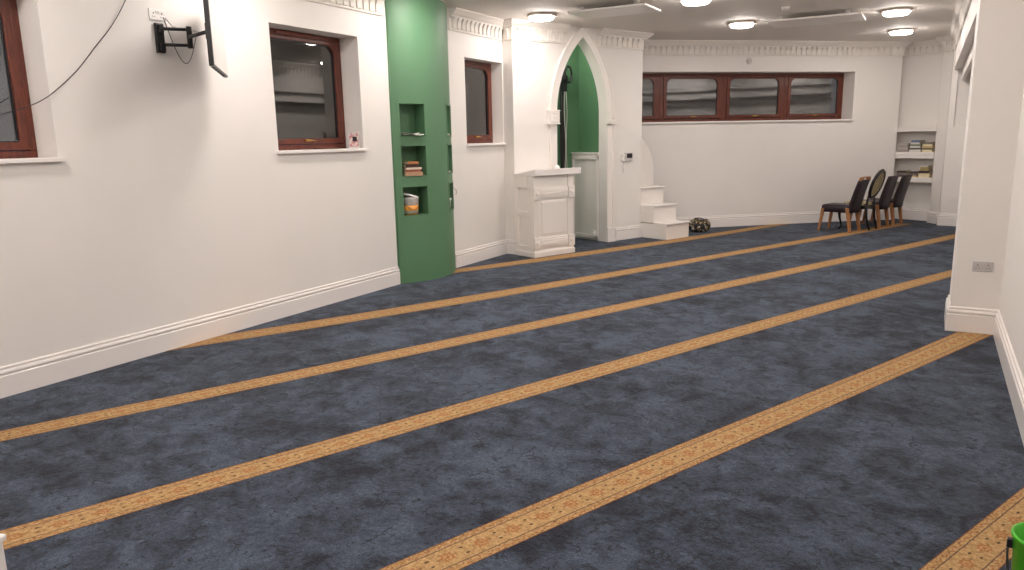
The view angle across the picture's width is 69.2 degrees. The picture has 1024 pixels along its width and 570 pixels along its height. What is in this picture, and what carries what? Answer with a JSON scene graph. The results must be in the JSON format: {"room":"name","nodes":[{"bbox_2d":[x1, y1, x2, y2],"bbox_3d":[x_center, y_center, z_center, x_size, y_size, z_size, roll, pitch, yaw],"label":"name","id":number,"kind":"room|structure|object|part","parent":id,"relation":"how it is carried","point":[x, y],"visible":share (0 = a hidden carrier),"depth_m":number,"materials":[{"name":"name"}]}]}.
{"room":"mosque","nodes":[
{"label":"mosque","id":0,"kind":"room"},
{"bbox_2d":[0,0,505,366],"bbox_3d":[-3.221,-1.067,5.875,0.360,3.350,12.065,5,13,29],"label":"wall","id":1,"kind":"structure","parent":0,"point":[173,199],"depth_m":6.32,"materials":[{"name":"paint"}]},
{"bbox_2d":[0,0,65,163],"bbox_3d":[-3.734,-1.394,4.809,0.365,1.218,1.310,5,13,29],"label":"window","id":2,"kind":"structure","parent":1,"relation":"in","point":[10,31],"depth_m":5.33,"materials":[{"name":"brown wood"}]},
{"bbox_3d":[-3.863,-1.419,4.878,0.070,1.190,1.250,5,13,29],"label":"frame","id":3,"kind":"part","parent":2,"relation":"part of","materials":[{"name":"brown wood"}]},
{"bbox_3d":[-3.691,-0.809,4.906,0.293,0.031,1.310,5,13,29],"label":"sill","id":4,"kind":"part","parent":2,"relation":"part of","materials":[{"name":"white paint"}]},
{"bbox_2d":[0,0,125,114],"bbox_3d":[-3.444,-1.839,4.955,0.027,1.436,2.355,5,13,29],"label":"cable","id":5,"kind":"object","parent":1,"relation":"attached to","point":[125,0],"visible":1,"depth_m":5.43,"materials":[{"name":"black plastic"}]},
{"bbox_2d":[148,8,165,21],"bbox_3d":[-2.854,-2.174,5.970,0.016,0.086,0.148,5,13,29],"label":"double socket","id":6,"kind":"object","parent":1,"relation":"attached to","point":[154,14],"visible":1,"depth_m":5.96,"materials":[{"name":"white plastic"}]},
{"bbox_2d":[165,18,197,32],"bbox_3d":[-2.715,-2.134,6.096,0.247,0.108,0.022,-7,13,-28],"label":"lead","id":7,"kind":"object","parent":6,"relation":"attached to","point":[165,18],"visible":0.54,"depth_m":6.06,"materials":[{"name":"white plastic"}]},
{"bbox_2d":[153,23,206,52],"bbox_3d":[-2.575,-1.989,5.934,0.568,0.230,0.226,5,13,29],"label":"tv bracket","id":8,"kind":"object","parent":1,"relation":"attached to","point":[159,28],"visible":0.86,"depth_m":6.00,"materials":[{"name":"black metal"}]},
{"bbox_3d":[-2.837,-1.995,5.991,0.055,0.230,0.070,5,13,29],"label":"wall plate","id":9,"kind":"part","parent":8,"relation":"part of","materials":[{"name":"black metal"}]},
{"bbox_3d":[-2.737,-2.075,6.017,0.214,0.026,0.026,-6,12,-23],"label":"arm","id":10,"kind":"part","parent":8,"relation":"part of","materials":[{"name":"black metal"}]},
{"bbox_3d":[-2.735,-1.954,6.041,0.214,0.026,0.026,-6,12,-23],"label":"arm","id":11,"kind":"part","parent":8,"relation":"part of","materials":[{"name":"black metal"}]},
{"bbox_2d":[163,17,195,63],"bbox_3d":[-2.690,-2.010,6.141,0.145,0.366,0.302,5,13,29],"label":"lead","id":12,"kind":"object","parent":8,"relation":"hanging from","point":[163,17],"visible":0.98,"depth_m":6.03,"materials":[{"name":"black plastic"}]},
{"bbox_3d":[-2.511,-2.001,5.926,0.030,0.035,0.387,-11,15,-40],"label":"arm","id":13,"kind":"part","parent":8,"relation":"part of","materials":[{"name":"black metal"}]},
{"bbox_2d":[203,0,227,77],"bbox_3d":[-2.331,-2.002,5.793,0.068,0.664,1.040,-4,12,-15],"label":"television","id":14,"kind":"object","parent":8,"relation":"attached to","point":[213,13],"visible":1,"depth_m":5.62,"materials":[{"name":"black plastic"}]},
{"bbox_2d":[0,267,400,398],"bbox_3d":[-3.623,0.702,5.045,0.036,0.214,9.225,5,13,29],"label":"baseboard","id":15,"kind":"structure","parent":1,"relation":"attached to","point":[27,375],"depth_m":6.31,"materials":[{"name":"white paint"}]},
{"bbox_2d":[269,28,368,153],"bbox_3d":[-2.089,-1.992,7.683,0.365,1.218,1.310,5,13,29],"label":"window","id":16,"kind":"structure","parent":1,"relation":"in","point":[306,68],"depth_m":7.82,"materials":[{"name":"brown wood"}]},
{"bbox_2d":[274,30,321,39],"bbox_3d":[-2.188,-2.569,7.620,0.023,0.026,0.640,5,13,29],"label":"vent","id":17,"kind":"object","parent":16,"relation":"attached to","point":[278,33],"depth_m":7.58,"materials":[{"name":"brown wood"}]},
{"bbox_3d":[-2.204,-2.022,7.743,0.006,1.016,1.064,5,13,29],"label":"pane","id":18,"kind":"part","parent":16,"relation":"part of","materials":[{"name":"clear glass"}]},
{"bbox_3d":[-2.046,-1.407,7.780,0.293,0.031,1.310,5,13,29],"label":"sill","id":19,"kind":"part","parent":16,"relation":"part of","materials":[{"name":"white paint"}]},
{"bbox_2d":[313,147,336,148],"bbox_3d":[-1.962,-1.437,7.790,0.060,0.018,0.300,5,13,29],"label":"wooden strip","id":20,"kind":"object","parent":16,"relation":"on","point":[324,147],"visible":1,"depth_m":7.79,"materials":[{"name":"brown wood"}]},
{"bbox_2d":[348,132,359,147],"bbox_3d":[-1.757,-1.605,8.208,0.130,0.180,0.050,-8,13,-31],"label":"block","id":21,"kind":"object","parent":16,"relation":"on","point":[353,137],"visible":0.91,"depth_m":8.19,"materials":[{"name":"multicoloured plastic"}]},
{"bbox_2d":[306,0,384,15],"bbox_3d":[-3.654,-2.345,4.396,0.135,0.275,9.170,5,13,29],"label":"trim","id":22,"kind":"structure","parent":1,"relation":"attached to","point":[375,7],"depth_m":7.99,"materials":[{"name":"paint"}]},
{"bbox_2d":[464,60,505,145],"bbox_3d":[-0.468,-2.555,10.446,0.295,1.163,0.995,5,13,29],"label":"window","id":23,"kind":"structure","parent":1,"relation":"in","point":[478,89],"depth_m":10.61,"materials":[{"name":"brown wood"}]},
{"bbox_3d":[-0.553,-2.582,10.489,0.006,0.961,0.809,5,13,29],"label":"pane","id":24,"kind":"part","parent":23,"relation":"part of","materials":[{"name":"clear glass"}]},
{"bbox_3d":[-0.567,-2.578,10.498,0.070,1.135,0.995,5,13,29],"label":"frame","id":25,"kind":"part","parent":23,"relation":"part of","materials":[{"name":"brown wood"}]},
{"bbox_3d":[-0.426,-1.997,10.538,0.223,0.031,0.995,5,13,29],"label":"sill","id":26,"kind":"part","parent":23,"relation":"part of","materials":[{"name":"white paint"}]},
{"bbox_2d":[455,239,514,267],"bbox_3d":[-0.223,-0.509,10.859,0.339,0.214,2.001,9,15,41],"label":"baseboard","id":27,"kind":"structure","parent":1,"relation":"attached to","point":[487,251],"depth_m":10.65,"materials":[{"name":"white paint"}]},
{"bbox_2d":[448,7,570,43],"bbox_3d":[-0.088,-3.594,10.382,0.473,0.275,2.347,9,15,43],"label":"trim","id":28,"kind":"structure","parent":1,"relation":"attached to","point":[459,20],"depth_m":10.48,"materials":[{"name":"paint"}]},
{"bbox_2d":[385,0,455,283],"bbox_3d":[-1.152,-1.769,9.230,0.580,3.350,1.270,5,13,29],"label":"column","id":29,"kind":"structure","parent":0,"point":[416,30],"depth_m":8.95,"materials":[{"name":"green paint"}]},
{"bbox_2d":[403,193,418,214],"bbox_3d":[-1.243,-0.994,9.026,0.228,0.270,0.220,-9,14,-34],"label":"plastic tub","id":30,"kind":"object","parent":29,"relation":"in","point":[411,206],"visible":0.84,"depth_m":8.95,"materials":[{"name":"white plastic"}]},
{"bbox_3d":[-1.251,-1.087,9.003,0.213,0.080,0.220,-9,14,-34],"label":"lid","id":31,"kind":"part","parent":30,"relation":"part of","materials":[{"name":"white plastic"}]},
{"bbox_2d":[400,133,423,135],"bbox_3d":[-1.206,-1.787,8.801,0.341,0.037,0.233,-9,14,-34],"label":"paper sheets","id":32,"kind":"object","parent":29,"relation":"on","point":[400,133],"visible":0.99,"depth_m":8.78,"materials":[{"name":"white paper"}]},
{"bbox_2d":[402,172,422,175],"bbox_3d":[-1.214,-1.340,8.933,0.220,0.045,0.200,-7,13,-29],"label":"book","id":33,"kind":"object","parent":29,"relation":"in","point":[403,173],"visible":0.8,"depth_m":8.85,"materials":[{"name":"paper"}]},
{"bbox_2d":[402,169,420,171],"bbox_3d":[-1.234,-1.383,8.958,0.200,0.030,0.190,-8,13,-32],"label":"book","id":34,"kind":"object","parent":33,"relation":"on","point":[411,170],"visible":0.79,"depth_m":8.88,"materials":[{"name":"paper"}]},
{"bbox_2d":[402,167,421,169],"bbox_3d":[-1.225,-1.407,8.945,0.210,0.022,0.190,-9,14,-34],"label":"book","id":35,"kind":"object","parent":34,"relation":"on","point":[412,167],"visible":0.8,"depth_m":8.87,"materials":[{"name":"white paper"}]},
{"bbox_2d":[402,164,418,167],"bbox_3d":[-1.246,-1.437,8.933,0.180,0.040,0.180,-10,14,-37],"label":"book","id":36,"kind":"object","parent":35,"relation":"on","point":[403,165],"visible":0.8,"depth_m":8.86,"materials":[{"name":"brown paper"}]},
{"bbox_2d":[402,161,418,163],"bbox_3d":[-1.230,-1.469,8.910,0.150,0.030,0.160,-11,15,-40],"label":"book","id":37,"kind":"object","parent":36,"relation":"on","point":[403,162],"visible":0.89,"depth_m":8.87,"materials":[{"name":"orange paper"}]},
{"bbox_2d":[502,40,514,239],"bbox_3d":[-0.012,-2.124,10.918,0.188,3.350,0.100,8,14,39],"label":"wall","id":38,"kind":"structure","parent":0,"point":[506,45],"depth_m":10.87,"materials":[{"name":"paint"}]},
{"bbox_2d":[0,219,1023,569],"bbox_3d":[1.683,0.247,7.635,8.800,0.102,19.800,5,13,29],"label":"floor","id":39,"kind":"structure","parent":0,"point":[795,396],"depth_m":4.47,"materials":[{"name":"blue carpet"}]},
{"bbox_2d":[0,534,6,569],"bbox_3d":[-2.153,1.107,2.723,0.420,0.260,0.320,0,11,5],"label":"storage box","id":40,"kind":"object","parent":39,"relation":"on","point":[3,566],"visible":1,"depth_m":2.83,"materials":[{"name":"white plastic"}]},
{"bbox_3d":[-2.155,0.992,2.700,0.420,0.025,0.320,0,11,5],"label":"lid","id":41,"kind":"part","parent":40,"relation":"part of","materials":[{"name":"white plastic"}]},
{"bbox_2d":[512,167,580,257],"bbox_3d":[0.522,-1.103,11.070,0.888,1.268,0.530,-10,14,-37],"label":"lectern","id":42,"kind":"object","parent":39,"relation":"on","point":[544,219],"visible":1,"depth_m":10.86,"materials":[{"name":"white paint"}]},
{"bbox_3d":[0.159,-1.496,10.756,0.026,0.175,0.220,-10,14,-37],"label":"rail","id":43,"kind":"part","parent":42,"relation":"part of","materials":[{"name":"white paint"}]},
{"bbox_3d":[0.169,-1.048,10.845,0.024,0.060,0.220,-10,14,-37],"label":"rail","id":44,"kind":"part","parent":42,"relation":"part of","materials":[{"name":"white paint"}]},
{"bbox_3d":[0.180,-0.557,10.943,0.020,0.060,0.220,-10,14,-37],"label":"rail","id":45,"kind":"part","parent":42,"relation":"part of","materials":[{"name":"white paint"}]},
{"bbox_3d":[0.614,-0.996,10.899,0.488,0.500,0.018,-10,14,-37],"label":"panel","id":46,"kind":"part","parent":42,"relation":"part of","materials":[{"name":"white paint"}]},
{"bbox_3d":[0.618,-0.643,10.972,0.568,0.150,0.068,-10,14,-37],"label":"rail","id":47,"kind":"part","parent":42,"relation":"part of","materials":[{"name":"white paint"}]},
{"bbox_3d":[0.604,-1.350,10.833,0.568,0.150,0.068,-10,14,-37],"label":"rail","id":48,"kind":"part","parent":42,"relation":"part of","materials":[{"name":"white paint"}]},
{"bbox_2d":[571,152,598,240],"bbox_3d":[1.268,-1.505,12.553,0.237,1.455,0.657,-10,14,-37],"label":"partition panel","id":49,"kind":"object","parent":39,"relation":"on","point":[586,199],"visible":0.74,"depth_m":12.50,"materials":[{"name":"white paint"}]},
{"bbox_2d":[640,138,689,239],"bbox_3d":[2.530,-1.675,12.704,0.635,1.680,0.926,-10,14,-37],"label":"steps","id":50,"kind":"structure","parent":39,"relation":"on","point":[658,220],"depth_m":12.66,"materials":[{"name":"white paint"}]},
{"bbox_3d":[2.249,-2.151,12.967,0.635,0.835,0.040,-10,14,-37],"label":"panel","id":51,"kind":"part","parent":50,"relation":"part of","materials":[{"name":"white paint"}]},
{"bbox_2d":[689,217,710,231],"bbox_3d":[3.339,-1.082,13.258,0.411,0.266,0.254,2,12,18],"label":"patterned bag","id":52,"kind":"object","parent":39,"relation":"on","point":[695,225],"visible":0.89,"depth_m":13.17,"materials":[{"name":"fabric"}]},
{"bbox_2d":[817,176,870,232],"bbox_3d":[5.817,-1.423,12.979,0.439,0.952,0.717,-11,15,-42],"label":"dining chair","id":53,"kind":"object","parent":39,"relation":"on","point":[854,206],"visible":1,"depth_m":12.78,"materials":[{"name":"brown wood"}]},
{"bbox_3d":[5.471,-1.163,13.125,0.059,0.400,0.098,-11,15,-42],"label":"leg","id":54,"kind":"part","parent":53,"relation":"part of","materials":[{"name":"brown wood"}]},
{"bbox_3d":[5.747,-1.219,13.381,0.059,0.400,0.098,-11,15,-42],"label":"leg","id":55,"kind":"part","parent":53,"relation":"part of","materials":[{"name":"brown wood"}]},
{"bbox_3d":[5.762,-1.363,13.051,0.425,0.134,0.470,-11,15,-42],"label":"seat","id":56,"kind":"part","parent":53,"relation":"part of","materials":[{"name":"leather"}]},
{"bbox_3d":[5.800,-1.113,12.786,0.064,0.420,0.117,-11,15,-42],"label":"leg","id":57,"kind":"part","parent":53,"relation":"part of","materials":[{"name":"brown wood"}]},
{"bbox_3d":[6.072,-1.168,13.038,0.064,0.420,0.117,-11,15,-42],"label":"leg","id":58,"kind":"part","parent":53,"relation":"part of","materials":[{"name":"brown wood"}]},
{"bbox_3d":[5.980,-1.531,12.779,0.425,0.565,0.236,-11,15,-42],"label":"backrest","id":59,"kind":"part","parent":53,"relation":"part of","materials":[{"name":"leather"}]},
{"bbox_3d":[6.028,-1.816,12.664,0.413,0.067,0.032,-11,15,-42],"label":"crest rail","id":60,"kind":"part","parent":53,"relation":"part of","materials":[{"name":"brown wood"}]},
{"bbox_2d":[838,169,885,229],"bbox_3d":[6.229,-1.529,13.201,0.482,1.083,0.676,-11,15,-42],"label":"chair","id":61,"kind":"object","parent":39,"relation":"on","point":[878,180],"visible":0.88,"depth_m":13.02,"materials":[{"name":"black paint"}]},
{"bbox_3d":[5.897,-1.226,13.340,0.106,0.448,0.064,3,12,20],"label":"leg","id":62,"kind":"part","parent":61,"relation":"part of","materials":[{"name":"black paint"}]},
{"bbox_3d":[6.184,-1.469,13.264,0.401,0.058,0.430,-11,15,-42],"label":"seat","id":63,"kind":"part","parent":61,"relation":"part of","materials":[{"name":"fabric"}]},
{"bbox_3d":[6.185,-1.411,13.275,0.425,0.060,0.450,-11,15,-42],"label":"seat rail","id":64,"kind":"part","parent":61,"relation":"part of","materials":[{"name":"black paint"}]},
{"bbox_3d":[6.234,-1.258,13.010,0.084,0.609,0.107,-3,11,-11],"label":"leg","id":65,"kind":"part","parent":61,"relation":"part of","materials":[{"name":"black paint"}]},
{"bbox_3d":[6.473,-1.306,13.232,0.107,0.609,0.084,2,12,14],"label":"leg","id":66,"kind":"part","parent":61,"relation":"part of","materials":[{"name":"black paint"}]},
{"bbox_3d":[6.387,-1.769,12.979,0.482,0.533,0.202,-11,15,-42],"label":"frame","id":67,"kind":"part","parent":61,"relation":"part of","materials":[{"name":"black paint"}]},
{"bbox_2d":[851,175,898,227],"bbox_3d":[6.585,-1.527,13.501,0.439,0.925,0.717,-11,15,-42],"label":"dining chair","id":68,"kind":"object","parent":39,"relation":"on","point":[883,202],"visible":0.7,"depth_m":13.27,"materials":[{"name":"brown wood"}]},
{"bbox_3d":[6.530,-1.481,13.570,0.425,0.134,0.470,-11,15,-42],"label":"seat","id":69,"kind":"part","parent":68,"relation":"part of","materials":[{"name":"fabric"}]},
{"bbox_3d":[6.568,-1.230,13.305,0.064,0.420,0.117,-11,15,-42],"label":"leg","id":70,"kind":"part","parent":68,"relation":"part of","materials":[{"name":"brown wood"}]},
{"bbox_3d":[6.840,-1.286,13.557,0.064,0.420,0.117,-11,15,-42],"label":"leg","id":71,"kind":"part","parent":68,"relation":"part of","materials":[{"name":"brown wood"}]},
{"bbox_3d":[6.748,-1.660,13.296,0.425,0.590,0.236,-11,15,-42],"label":"backrest","id":72,"kind":"part","parent":68,"relation":"part of","materials":[{"name":"leather"}]},
{"bbox_2d":[862,174,912,225],"bbox_3d":[6.984,-1.591,13.786,0.439,0.925,0.717,-11,15,-42],"label":"dining chair","id":73,"kind":"object","parent":39,"relation":"on","point":[897,200],"visible":0.76,"depth_m":13.55,"materials":[{"name":"brown wood"}]},
{"bbox_3d":[6.966,-1.294,13.591,0.064,0.420,0.117,-11,15,-42],"label":"leg","id":74,"kind":"part","parent":73,"relation":"part of","materials":[{"name":"brown wood"}]},
{"bbox_3d":[7.239,-1.350,13.843,0.064,0.420,0.117,-11,15,-42],"label":"leg","id":75,"kind":"part","parent":73,"relation":"part of","materials":[{"name":"brown wood"}]},
{"bbox_3d":[7.146,-1.724,13.582,0.425,0.590,0.236,-11,15,-42],"label":"backrest","id":76,"kind":"part","parent":73,"relation":"part of","materials":[{"name":"leather"}]},
{"bbox_2d":[1006,522,1023,569],"bbox_3d":[1.822,1.022,2.544,0.230,0.338,0.223,5,13,29],"label":"bucket","id":77,"kind":"object","parent":39,"relation":"on","point":[1016,542],"visible":1,"depth_m":2.56,"materials":[{"name":"green plastic"}]},
{"bbox_3d":[1.790,1.018,2.501,0.230,0.206,0.118,7,14,37],"label":"handle","id":78,"kind":"part","parent":77,"relation":"part of","materials":[{"name":"black metal"}]},
{"bbox_2d":[512,26,642,241],"bbox_3d":[0.814,-2.353,11.997,2.728,3.350,0.930,-10,14,-37],"label":"wall","id":79,"kind":"structure","parent":0,"point":[534,63],"depth_m":11.81,"materials":[{"name":"paint"}]},
{"bbox_2d":[546,27,617,241],"bbox_3d":[1.119,-2.278,11.598,1.446,3.347,0.089,-10,14,-37],"label":"trim","id":80,"kind":"structure","parent":79,"relation":"attached to","point":[553,115],"depth_m":11.58,"materials":[{"name":"white paint"}]},
{"bbox_2d":[597,28,653,50],"bbox_3d":[1.669,-3.953,12.026,1.168,0.275,0.625,-10,14,-37],"label":"trim","id":81,"kind":"structure","parent":79,"relation":"attached to","point":[606,37],"depth_m":11.78,"materials":[{"name":"paint"}]},
{"bbox_2d":[621,153,632,171],"bbox_3d":[1.907,-2.030,12.293,0.240,0.319,0.045,-10,14,-37],"label":"intercom","id":82,"kind":"object","parent":79,"relation":"attached to","point":[626,156],"visible":1,"depth_m":12.26,"materials":[{"name":"grey plastic"}]},
{"bbox_2d":[615,225,641,240],"bbox_3d":[1.952,-0.897,12.611,0.639,0.214,0.126,-10,14,-37],"label":"baseboard","id":83,"kind":"structure","parent":79,"relation":"attached to","point":[635,231],"depth_m":12.55,"materials":[{"name":"white paint"}]},
{"bbox_2d":[643,0,971,57],"bbox_3d":[3.917,-3.847,11.266,5.149,0.275,8.842,5,13,29],"label":"trim","id":84,"kind":"structure","parent":79,"relation":"attached to","point":[741,48],"depth_m":13.47,"materials":[{"name":"paint"}]},
{"bbox_2d":[557,44,598,167],"bbox_3d":[0.823,-2.371,12.091,1.450,3.350,0.730,-10,14,-37],"label":"wall","id":85,"kind":"structure","parent":0,"point":[582,108],"depth_m":12.46,"materials":[{"name":"green paint"}]},
{"bbox_2d":[560,65,572,167],"bbox_3d":[0.911,-2.402,12.422,0.218,2.880,0.100,-10,14,-37],"label":"microphone stand","id":86,"kind":"object","parent":85,"relation":"attached to","point":[563,85],"visible":0.74,"depth_m":12.33,"materials":[{"name":"black plastic"}]},
{"bbox_2d":[440,0,955,41],"bbox_3d":[1.616,-3.137,6.969,8.800,0.100,19.800,5,13,29],"label":"ceiling","id":87,"kind":"structure","parent":0,"point":[931,19],"depth_m":10.61,"materials":[{"name":"paint"}]},
{"bbox_2d":[526,12,556,21],"bbox_3d":[0.401,-3.637,10.078,0.410,0.073,0.410,5,13,29],"label":"ceiling lamp","id":88,"kind":"object","parent":87,"relation":"attached to","point":[537,16],"visible":1,"depth_m":9.96,"materials":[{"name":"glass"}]},
{"bbox_2d":[530,15,553,21],"bbox_3d":[0.402,-3.622,10.081,0.330,0.043,0.330,5,13,29],"label":"diffuser","id":89,"kind":"object","parent":88,"relation":"attached to","point":[539,18],"depth_m":9.97,"materials":[{"name":"white plastic"}]},
{"bbox_2d":[568,0,660,18],"bbox_3d":[1.309,-3.534,9.497,1.040,0.085,0.600,5,13,29],"label":"heater","id":90,"kind":"object","parent":87,"relation":"attached to","point":[636,8],"visible":1,"depth_m":9.42,"materials":[{"name":"white metal"}]},
{"bbox_2d":[679,0,711,5],"bbox_3d":[2.251,-3.476,9.076,0.410,0.073,0.410,5,13,29],"label":"ceiling lamp","id":91,"kind":"object","parent":87,"relation":"attached to","point":[685,2],"visible":1,"depth_m":9.03,"materials":[{"name":"white"}]},
{"bbox_2d":[728,20,755,27],"bbox_3d":[3.442,-3.901,11.116,0.410,0.073,0.410,5,13,29],"label":"ceiling lamp","id":92,"kind":"object","parent":87,"relation":"attached to","point":[740,23],"visible":1,"depth_m":10.99,"materials":[{"name":"white plastic"}]},
{"bbox_2d":[730,23,752,27],"bbox_3d":[3.442,-3.887,11.119,0.330,0.043,0.330,5,13,29],"label":"diffuser","id":93,"kind":"object","parent":92,"relation":"attached to","point":[733,25],"depth_m":11.02,"materials":[{"name":"white plastic"}]},
{"bbox_2d":[781,6,789,11],"bbox_3d":[3.637,-3.670,9.870,0.110,0.054,0.110,5,13,29],"label":"smoke detector","id":94,"kind":"object","parent":87,"relation":"attached to","point":[785,8],"visible":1,"depth_m":9.84,"materials":[{"name":"white plastic"}]},
{"bbox_2d":[765,10,865,27],"bbox_3d":[4.339,-3.811,10.598,1.250,0.085,0.720,5,13,29],"label":"ceiling fan","id":95,"kind":"object","parent":87,"relation":"attached to","point":[855,16],"visible":1,"depth_m":10.51,"materials":[{"name":"white plastic"}]},
{"bbox_2d":[880,7,912,16],"bbox_3d":[5.309,-3.768,10.251,0.410,0.073,0.410,5,13,29],"label":"ceiling lamp","id":96,"kind":"object","parent":87,"relation":"attached to","point":[898,11],"visible":1,"depth_m":10.13,"materials":[{"name":"white"}]},
{"bbox_2d":[883,10,909,16],"bbox_3d":[5.310,-3.753,10.253,0.330,0.043,0.330,5,13,29],"label":"diffuser","id":97,"kind":"object","parent":96,"relation":"attached to","point":[889,13],"depth_m":10.16,"materials":[{"name":"white"}]},
{"bbox_2d":[887,28,914,34],"bbox_3d":[6.446,-4.191,12.287,0.410,0.073,0.410,5,13,29],"label":"ceiling lamp","id":98,"kind":"object","parent":87,"relation":"attached to","point":[900,31],"visible":1,"depth_m":12.16,"materials":[{"name":"white plastic"}]},
{"bbox_2d":[890,30,911,34],"bbox_3d":[6.446,-4.176,12.290,0.330,0.043,0.330,5,13,29],"label":"diffuser","id":99,"kind":"object","parent":98,"relation":"attached to","point":[893,32],"depth_m":12.20,"materials":[{"name":"white plastic"}]},
{"bbox_2d":[642,56,857,216],"bbox_3d":[3.862,-2.787,13.899,5.329,3.350,0.500,-3,11,-12],"label":"wall","id":100,"kind":"structure","parent":0,"point":[739,168],"depth_m":13.84,"materials":[{"name":"paint"}]},
{"bbox_2d":[642,73,853,123],"bbox_3d":[3.981,-3.461,13.720,5.030,0.903,0.445,-3,11,-12],"label":"window","id":101,"kind":"structure","parent":100,"relation":"in","point":[659,80],"depth_m":13.88,"materials":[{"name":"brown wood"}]},
{"bbox_3d":[3.997,-3.027,13.769,5.030,0.031,0.373,-3,11,-12],"label":"sill","id":102,"kind":"part","parent":101,"relation":"part of","materials":[{"name":"white paint"}]},
{"bbox_2d":[746,58,751,63],"bbox_3d":[4.312,-4.071,13.477,0.116,0.116,0.025,-3,11,-12],"label":"wall sensor","id":103,"kind":"object","parent":100,"relation":"attached to","point":[749,60],"visible":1,"depth_m":13.47,"materials":[{"name":"grey plastic"}]},
{"bbox_2d":[848,56,902,208],"bbox_3d":[6.928,-2.943,14.384,0.926,3.350,0.316,-2,11,-4],"label":"wall","id":104,"kind":"structure","parent":0,"point":[878,79],"depth_m":14.19,"materials":[{"name":"paint"}]},
{"bbox_2d":[892,54,942,209],"bbox_3d":[7.840,-2.926,14.205,0.120,3.350,1.040,-9,14,-35],"label":"wall","id":105,"kind":"structure","parent":0,"point":[921,75],"depth_m":14.18,"materials":[{"name":"paint"}]},
{"bbox_2d":[676,208,956,226],"bbox_3d":[6.063,-0.647,10.924,5.722,0.214,7.380,-4,12,-16],"label":"baseboard","id":106,"kind":"structure","parent":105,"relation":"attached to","point":[936,218],"depth_m":14.16,"materials":[{"name":"white paint"}]},
{"bbox_2d":[897,177,931,182],"bbox_3d":[7.683,-2.034,14.274,0.279,0.090,0.873,-9,14,-35],"label":"shelf","id":107,"kind":"object","parent":105,"relation":"attached to","point":[913,179],"visible":0.48,"depth_m":14.03,"materials":[{"name":"white paint"}]},
{"bbox_2d":[918,175,932,177],"bbox_3d":[7.847,-2.061,14.057,0.200,0.040,0.200,-9,14,-35],"label":"book","id":108,"kind":"object","parent":107,"relation":"on","point":[922,176],"visible":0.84,"depth_m":13.98,"materials":[{"name":"beige paper"}]},
{"bbox_3d":[7.602,-2.121,14.384,0.200,0.040,0.200,-10,14,-37],"label":"book","id":109,"kind":"object","parent":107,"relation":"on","visible":0},
{"bbox_3d":[7.599,-2.160,14.373,0.200,0.040,0.190,-10,14,-37],"label":"book","id":110,"kind":"object","parent":109,"relation":"on","visible":0},
{"bbox_2d":[897,170,910,172],"bbox_3d":[7.596,-2.198,14.371,0.200,0.035,0.180,-9,14,-36],"label":"book","id":111,"kind":"object","parent":110,"relation":"on","point":[900,171],"visible":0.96,"depth_m":14.33,"materials":[{"name":"paper"}]},
{"bbox_2d":[895,152,934,158],"bbox_3d":[7.675,-2.486,14.185,0.279,0.120,0.873,-9,14,-35],"label":"shelf","id":112,"kind":"object","parent":105,"relation":"attached to","point":[923,155],"visible":0.93,"depth_m":14.02,"materials":[{"name":"white paint"}]},
{"bbox_3d":[7.582,-2.590,14.298,0.200,0.045,0.190,-9,14,-36],"label":"book","id":113,"kind":"object","parent":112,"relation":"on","visible":0},
{"bbox_2d":[898,147,909,149],"bbox_3d":[7.584,-2.633,14.293,0.200,0.040,0.190,-9,14,-35],"label":"book","id":114,"kind":"object","parent":113,"relation":"on","point":[899,148],"visible":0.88,"depth_m":14.23,"materials":[{"name":"white paper"}]},
{"bbox_2d":[897,125,936,131],"bbox_3d":[7.665,-2.969,14.090,0.279,0.105,0.873,-9,14,-35],"label":"shelf","id":115,"kind":"object","parent":105,"relation":"attached to","point":[930,127],"visible":0.92,"depth_m":13.95,"materials":[{"name":"white paint"}]},
{"bbox_2d":[929,51,952,211],"bbox_3d":[7.992,-2.804,13.569,0.300,3.350,0.266,-2,11,-5],"label":"wall","id":116,"kind":"structure","parent":0,"point":[947,56],"depth_m":13.55,"materials":[{"name":"paint"}]},
{"bbox_2d":[939,49,970,213],"bbox_3d":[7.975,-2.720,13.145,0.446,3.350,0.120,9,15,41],"label":"wall","id":117,"kind":"structure","parent":0,"point":[955,138],"depth_m":13.25,"materials":[{"name":"paint"}]},
{"bbox_2d":[950,0,1023,309],"bbox_3d":[4.175,-1.273,6.174,0.678,3.350,0.520,5,13,29],"label":"wall pillar","id":118,"kind":"structure","parent":0,"point":[997,69],"depth_m":6.07,"materials":[{"name":"paint"}]},
{"bbox_2d":[972,261,993,271],"bbox_3d":[3.950,-0.156,6.221,0.148,0.086,0.016,5,13,29],"label":"double socket","id":119,"kind":"object","parent":118,"relation":"attached to","point":[986,266],"visible":1,"depth_m":6.22,"materials":[{"name":"grey plastic"}]},
{"bbox_2d":[999,88,1023,379],"bbox_3d":[1.782,-0.357,1.763,0.200,3.350,9.680,5,13,29],"label":"wall","id":120,"kind":"structure","parent":0,"point":[1011,308],"depth_m":5.47,"materials":[{"name":"paint"}]},
{"bbox_2d":[944,295,1023,445],"bbox_3d":[1.740,1.095,2.510,0.389,0.214,10.000,5,13,29],"label":"baseboard","id":121,"kind":"structure","parent":120,"relation":"attached to","point":[961,319],"depth_m":5.91,"materials":[{"name":"white paint"}]},
{"bbox_3d":[6.354,-2.010,9.702,0.200,3.350,7.900,5,13,29],"label":"wall","id":122,"kind":"structure","parent":0,"visible":0},
{"bbox_2d":[954,0,977,79],"bbox_3d":[6.051,-3.282,9.565,0.435,0.790,7.820,5,13,29],"label":"trim","id":123,"kind":"structure","parent":122,"relation":"attached to","point":[964,50],"depth_m":9.62,"materials":[{"name":"paint"}]}
]}

